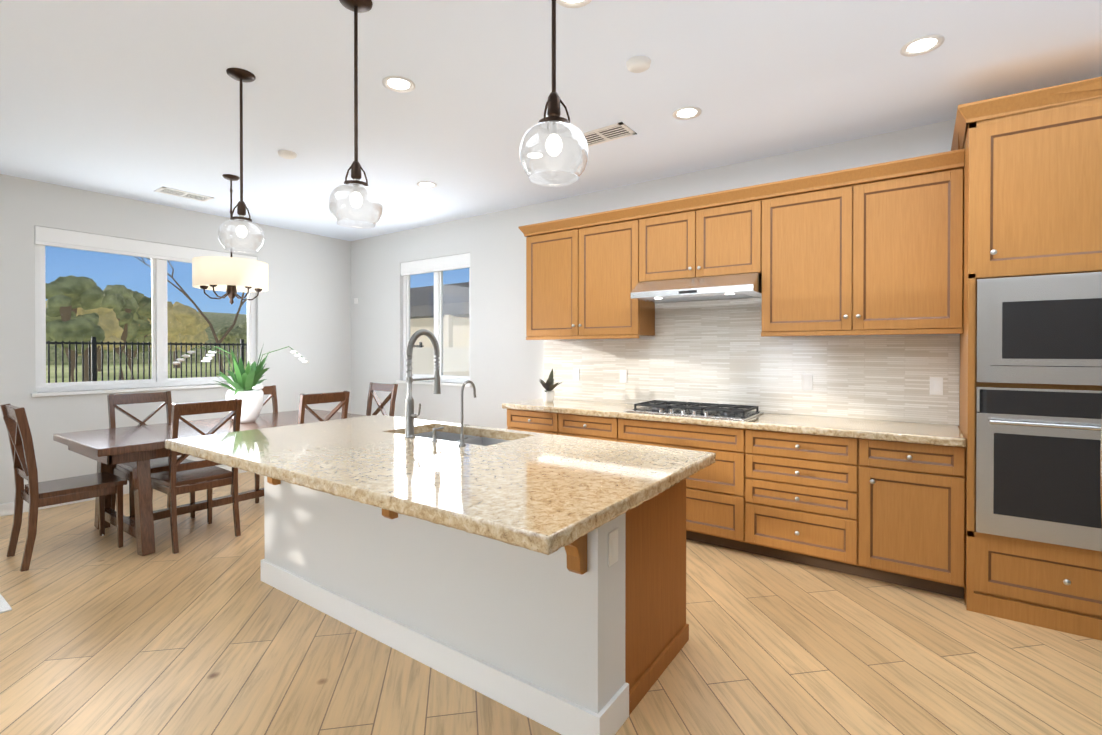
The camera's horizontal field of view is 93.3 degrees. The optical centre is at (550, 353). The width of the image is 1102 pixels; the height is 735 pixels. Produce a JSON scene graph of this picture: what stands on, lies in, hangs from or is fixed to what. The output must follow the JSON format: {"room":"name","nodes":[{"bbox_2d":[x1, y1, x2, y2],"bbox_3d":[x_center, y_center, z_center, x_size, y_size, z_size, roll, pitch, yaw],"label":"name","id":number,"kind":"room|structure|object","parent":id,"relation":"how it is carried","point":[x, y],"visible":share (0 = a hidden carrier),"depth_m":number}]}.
{"room":"kitchen","nodes":[
{"label":"kitchen","id":0,"kind":"room"},
{"bbox_2d":[0,174,350,503],"bbox_3d":[-5.030,-0.068,3.887,0.150,2.870,8.150,0,0,35],"label":"wall","id":1,"kind":"structure","parent":0,"point":[303,305],"depth_m":5.19},
{"bbox_2d":[0,466,247,516],"bbox_3d":[-5.003,1.315,3.785,0.020,0.105,8.000,0,0,35],"label":"baseboard","id":2,"kind":"structure","parent":1,"relation":"attached to","point":[6,509],"depth_m":4.53},
{"bbox_2d":[31,226,261,396],"bbox_3d":[-3.981,-0.377,5.311,0.145,1.490,1.930,0,0,35],"label":"window","id":3,"kind":"structure","parent":1,"relation":"in","point":[159,254],"depth_m":5.16},
{"bbox_2d":[0,472,1101,734],"bbox_3d":[-1.330,1.444,1.204,10.000,0.120,9.000,0,0,35],"label":"floor","id":4,"kind":"structure","parent":0,"point":[206,630],"depth_m":2.35},
{"bbox_2d":[0,594,11,613],"bbox_3d":[-3.863,1.370,2.434,1.200,0.012,1.700,0,0,35],"label":"mat","id":5,"kind":"object","parent":4,"relation":"on","point":[5,606],"visible":0.95,"depth_m":2.80},
{"bbox_2d":[0,403,126,571],"bbox_3d":[-3.352,0.853,3.592,0.450,1.036,0.562,0,0,35],"label":"chair","id":6,"kind":"object","parent":4,"relation":"on","point":[35,494],"visible":1,"depth_m":3.48},
{"bbox_2d":[107,391,194,518],"bbox_3d":[-3.291,0.849,4.290,0.562,1.036,0.450,0,0,35],"label":"chair","id":7,"kind":"object","parent":4,"relation":"on","point":[124,471],"visible":0.4,"depth_m":4.30},
{"bbox_2d":[151,398,241,553],"bbox_3d":[-2.656,0.852,3.868,0.562,1.036,0.450,0,0,35],"label":"chair","id":8,"kind":"object","parent":4,"relation":"on","point":[178,474],"visible":0.81,"depth_m":3.74},
{"bbox_2d":[53,409,366,555],"bbox_3d":[-2.720,0.985,4.439,1.060,0.772,2.040,0,0,35],"label":"dining table","id":9,"kind":"object","parent":4,"relation":"on","point":[136,448],"visible":0.56,"depth_m":3.79},
{"bbox_2d":[172,346,308,422],"bbox_3d":[-2.783,0.250,4.448,1.128,0.694,0.882,0,0,35],"label":"potted plant","id":10,"kind":"object","parent":9,"relation":"on","point":[246,387],"visible":0.92,"depth_m":4.46},
{"bbox_2d":[230,385,277,503],"bbox_3d":[-2.762,0.844,5.042,0.562,1.036,0.450,0,0,35],"label":"chair","id":11,"kind":"object","parent":4,"relation":"on","point":[270,391],"visible":0.12,"depth_m":5.29},
{"bbox_2d":[298,391,349,423],"bbox_3d":[-2.138,0.847,4.604,0.562,1.036,0.450,0,0,35],"label":"chair","id":12,"kind":"object","parent":4,"relation":"on","point":[342,398],"visible":0.25,"depth_m":4.44},
{"bbox_2d":[366,382,397,415],"bbox_3d":[-1.996,0.841,5.538,0.450,1.036,0.562,0,0,35],"label":"chair","id":13,"kind":"object","parent":4,"relation":"on","point":[374,387],"visible":0.21,"depth_m":5.71},
{"bbox_2d":[261,431,688,734],"bbox_3d":[-0.593,0.941,2.754,2.352,0.867,1.070,0,0,35],"label":"kitchen island","id":14,"kind":"object","parent":4,"relation":"on","point":[587,634],"visible":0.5,"depth_m":2.16},
{"bbox_2d":[165,415,715,554],"bbox_3d":[-0.644,0.484,2.600,2.514,0.047,1.349,0,0,35],"label":"island countertop","id":15,"kind":"structure","parent":14,"relation":"on","point":[546,494],"depth_m":2.08},
{"bbox_2d":[404,329,440,437],"bbox_3d":[-0.697,0.160,2.914,0.123,0.597,0.253,0,0,35],"label":"faucet","id":16,"kind":"object","parent":15,"relation":"on","point":[410,415],"visible":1,"depth_m":2.85},
{"bbox_2d":[431,427,443,441],"bbox_3d":[-0.598,0.423,2.744,0.034,0.072,0.077,0,0,35],"label":"soap dispenser","id":17,"kind":"object","parent":15,"relation":"on","point":[434,430],"visible":1,"depth_m":2.72},
{"bbox_2d":[414,431,509,445],"bbox_3d":[-0.542,0.609,2.997,0.816,0.206,0.406,0,0,35],"label":"sink basin","id":18,"kind":"object","parent":15,"relation":"in","point":[475,440],"visible":0.02,"depth_m":3.22},
{"bbox_2d":[458,380,475,446],"bbox_3d":[-0.412,0.297,2.623,0.061,0.326,0.120,0,0,35],"label":"filter faucet","id":19,"kind":"object","parent":15,"relation":"on","point":[462,443],"visible":1,"depth_m":2.59},
{"bbox_2d":[507,409,618,441],"bbox_3d":[0.229,0.928,4.625,1.130,0.868,0.596,0,0,35],"label":"base cabinet","id":20,"kind":"object","parent":4,"relation":"on","point":[582,426],"depth_m":4.34},
{"bbox_2d":[502,398,965,446],"bbox_3d":[1.077,0.474,4.002,3.277,0.046,0.632,0,0,35],"label":"countertop","id":21,"kind":"structure","parent":20,"relation":"on","point":[930,433],"depth_m":3.44},
{"bbox_2d":[539,369,561,402],"bbox_3d":[-0.006,0.287,4.748,0.268,0.319,0.302,0,0,35],"label":"potted plant","id":22,"kind":"object","parent":21,"relation":"on","point":[549,385],"visible":1,"depth_m":4.72},
{"bbox_2d":[625,400,763,420],"bbox_3d":[1.091,0.422,3.981,0.900,0.056,0.520,0,0,35],"label":"cooktop","id":23,"kind":"object","parent":21,"relation":"in","point":[713,410],"visible":1,"depth_m":3.89},
{"bbox_2d":[619,418,746,551],"bbox_3d":[1.057,0.932,4.042,1.024,0.868,0.596,0,0,35],"label":"base cabinet","id":24,"kind":"object","parent":4,"relation":"on","point":[716,495],"depth_m":3.64},
{"bbox_2d":[747,429,874,579],"bbox_3d":[1.772,0.935,3.539,0.724,0.868,0.596,0,0,35],"label":"base cabinet","id":25,"kind":"object","parent":4,"relation":"on","point":[811,498],"depth_m":3.27},
{"bbox_2d":[875,440,965,598],"bbox_3d":[2.223,0.937,3.223,0.506,0.868,0.596,0,0,35],"label":"base cabinet","id":26,"kind":"object","parent":4,"relation":"on","point":[892,512],"depth_m":2.96},
{"bbox_2d":[951,76,1101,640],"bbox_3d":[2.682,0.029,2.807,0.812,2.690,0.739,0,0,35],"label":"tall cabinet","id":27,"kind":"object","parent":4,"relation":"on","point":[1030,403],"visible":0.98,"depth_m":2.62},
{"bbox_2d":[1100,422,1101,519],"bbox_3d":[1.378,0.468,0.576,0.914,1.800,0.960,0,0,35],"label":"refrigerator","id":28,"kind":"object","parent":4,"relation":"on","point":[1101,471],"visible":1,"depth_m":1.17},
{"bbox_2d":[0,0,1101,240],"bbox_3d":[-1.330,-1.546,1.184,10.000,0.120,9.000,0,0,35],"label":"ceiling","id":29,"kind":"structure","parent":0,"point":[132,98],"depth_m":2.90},
{"bbox_2d":[154,187,213,201],"bbox_3d":[-3.468,-1.507,4.925,0.220,0.006,0.420,0,0,35],"label":"ceiling vent","id":30,"kind":"object","parent":29,"relation":"in","point":[183,194],"visible":0.96,"depth_m":4.92},
{"bbox_2d":[192,174,267,304],"bbox_3d":[-2.720,-0.961,4.427,0.550,1.090,0.550,0,0,35],"label":"chandelier","id":31,"kind":"object","parent":29,"relation":"hanging from","point":[231,276],"visible":0.98,"depth_m":4.25},
{"bbox_2d":[218,67,264,253],"bbox_3d":[-1.660,-1.023,2.788,0.216,0.945,0.216,0,0,35],"label":"pendant light","id":32,"kind":"object","parent":29,"relation":"hanging from","point":[241,233],"visible":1,"depth_m":2.75},
{"bbox_2d":[278,150,296,158],"bbox_3d":[-1.976,-1.488,3.900,0.130,0.030,0.128,0,0,35],"label":"smoke detector","id":33,"kind":"object","parent":29,"relation":"attached to","point":[286,154],"visible":1,"depth_m":3.87},
{"bbox_2d":[329,0,382,228],"bbox_3d":[-0.825,-1.020,2.202,0.216,0.945,0.216,0,0,35],"label":"pendant light","id":34,"kind":"object","parent":29,"relation":"hanging from","point":[355,203],"visible":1,"depth_m":2.17},
{"bbox_2d":[382,75,414,92],"bbox_3d":[-0.844,-1.494,2.885,0.176,0.006,0.176,0,0,35],"label":"recessed light","id":35,"kind":"object","parent":29,"relation":"in","point":[399,84],"visible":1,"depth_m":2.88},
{"bbox_2d":[417,181,436,187],"bbox_3d":[-1.106,-1.505,4.633,0.176,0.006,0.176,0,0,35],"label":"recessed light","id":36,"kind":"object","parent":29,"relation":"in","point":[424,184],"visible":0.98,"depth_m":4.63},
{"bbox_2d":[519,0,588,186],"bbox_3d":[0.009,-1.016,1.615,0.216,0.945,0.216,0,0,35],"label":"pendant light","id":37,"kind":"object","parent":29,"relation":"hanging from","point":[553,151],"visible":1,"depth_m":1.55},
{"bbox_2d":[556,0,591,7],"bbox_3d":[0.095,-1.489,2.151,0.176,0.006,0.176,0,0,35],"label":"recessed light","id":38,"kind":"object","parent":29,"relation":"in","point":[572,3],"visible":1,"depth_m":2.21},
{"bbox_2d":[583,122,636,146],"bbox_3d":[0.349,-1.498,3.573,0.420,0.006,0.220,0,0,35],"label":"ceiling vent","id":39,"kind":"object","parent":29,"relation":"in","point":[616,131],"visible":0.67,"depth_m":3.54},
{"bbox_2d":[626,56,650,72],"bbox_3d":[0.449,-1.480,2.672,0.130,0.030,0.128,0,0,35],"label":"smoke detector","id":40,"kind":"object","parent":29,"relation":"attached to","point":[637,64],"visible":0.96,"depth_m":2.64},
{"bbox_2d":[672,106,701,119],"bbox_3d":[0.846,-1.496,3.236,0.176,0.006,0.176,0,0,35],"label":"recessed light","id":41,"kind":"object","parent":29,"relation":"in","point":[687,112],"visible":1,"depth_m":3.23},
{"bbox_2d":[900,34,944,56],"bbox_3d":[1.796,-1.491,2.519,0.176,0.006,0.176,0,0,35],"label":"recessed light","id":42,"kind":"object","parent":29,"relation":"in","point":[921,45],"visible":1,"depth_m":2.52},
{"bbox_2d":[351,119,959,428],"bbox_3d":[1.075,-0.072,4.484,9.150,2.870,0.150,0,0,35],"label":"wall","id":43,"kind":"structure","parent":0,"point":[506,361],"depth_m":5.56},
{"bbox_2d":[396,253,471,386],"bbox_3d":[-1.364,-0.383,6.151,1.260,1.490,0.145,0,0,35],"label":"window","id":44,"kind":"structure","parent":43,"relation":"in","point":[438,266],"depth_m":6.15},
{"bbox_2d":[522,205,654,336],"bbox_3d":[0.358,-0.676,4.686,1.222,1.035,0.330,0,0,35],"label":"upper cabinet","id":45,"kind":"object","parent":43,"relation":"attached to","point":[582,273],"depth_m":4.51},
{"bbox_2d":[646,185,761,281],"bbox_3d":[1.196,-0.885,4.095,0.950,0.610,0.330,0,0,35],"label":"upper cabinet","id":46,"kind":"object","parent":43,"relation":"attached to","point":[720,233],"depth_m":3.91},
{"bbox_2d":[631,273,761,302],"bbox_3d":[1.148,-0.503,4.029,0.930,0.145,0.499,0,0,35],"label":"range hood","id":47,"kind":"object","parent":46,"relation":"attached to","point":[739,286],"visible":0.96,"depth_m":3.87},
{"bbox_2d":[544,298,958,424],"bbox_3d":[1.266,0.008,4.247,3.257,0.881,0.010,0,0,35],"label":"tile backsplash","id":48,"kind":"structure","parent":43,"relation":"attached to","point":[718,351],"depth_m":4.02},
{"bbox_2d":[573,369,578,380],"bbox_3d":[0.240,0.200,4.959,0.070,0.114,0.008,0,0,35],"label":"electrical outlet","id":49,"kind":"object","parent":48,"relation":"attached to","point":[575,374],"visible":1,"depth_m":4.96},
{"bbox_2d":[620,370,626,382],"bbox_3d":[0.649,0.202,4.671,0.070,0.114,0.008,0,0,35],"label":"electrical outlet","id":50,"kind":"object","parent":48,"relation":"attached to","point":[623,376],"visible":1,"depth_m":4.67},
{"bbox_2d":[802,374,812,389],"bbox_3d":[1.876,0.207,3.809,0.070,0.114,0.008,0,0,35],"label":"electrical outlet","id":51,"kind":"object","parent":48,"relation":"attached to","point":[807,381],"visible":1,"depth_m":3.80},
{"bbox_2d":[930,377,942,394],"bbox_3d":[2.498,0.210,3.372,0.070,0.114,0.008,0,0,35],"label":"electrical outlet","id":52,"kind":"object","parent":48,"relation":"attached to","point":[936,385],"visible":1,"depth_m":3.37},
{"bbox_2d":[760,149,964,336],"bbox_3d":[2.020,-0.669,3.517,1.189,1.035,0.330,0,0,35],"label":"upper cabinet","id":53,"kind":"object","parent":43,"relation":"attached to","point":[875,249],"depth_m":3.32},
{"label":"outside","id":54,"kind":"structure","parent":0,"visible":0},
{"bbox_2d":[46,362,245,382],"bbox_3d":[-40.289,1.381,57.936,200.000,0.120,200.000,0,0,35],"label":"ground","id":55,"kind":"structure","parent":54,"point":[79,372],"depth_m":41.70},
{"bbox_2d":[45,275,246,381],"bbox_3d":[-30.955,-1.150,41.913,59.786,5.662,70.344,0,0,35],"label":"trees","id":56,"kind":"object","parent":55,"relation":"on","point":[93,323],"depth_m":18.32},
{"bbox_2d":[134,256,246,374],"bbox_3d":[-11.249,-1.178,17.261,2.890,5.549,3.717,0,0,35],"label":"bare tree","id":57,"kind":"object","parent":55,"relation":"on","point":[242,302],"depth_m":17.01},
{"bbox_2d":[46,337,423,382],"bbox_3d":[-9.784,0.674,7.430,0.060,1.940,20.530,0,0,35],"label":"fence","id":58,"kind":"object","parent":55,"relation":"on","point":[94,344],"depth_m":9.94},
{"bbox_2d":[410,282,468,375],"bbox_3d":[-0.713,-0.825,18.236,21.600,4.800,14.600,0,0,35],"label":"house","id":59,"kind":"structure","parent":55,"relation":"on","point":[457,303],"depth_m":13.11},
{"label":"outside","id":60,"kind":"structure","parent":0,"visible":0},
{"bbox_2d":[46,311,246,364],"bbox_3d":[-53.646,0.831,134.560,250.000,26.000,370.000,0,0,35],"label":"hills","id":61,"kind":"structure","parent":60,"point":[218,321],"depth_m":70.86}
]}

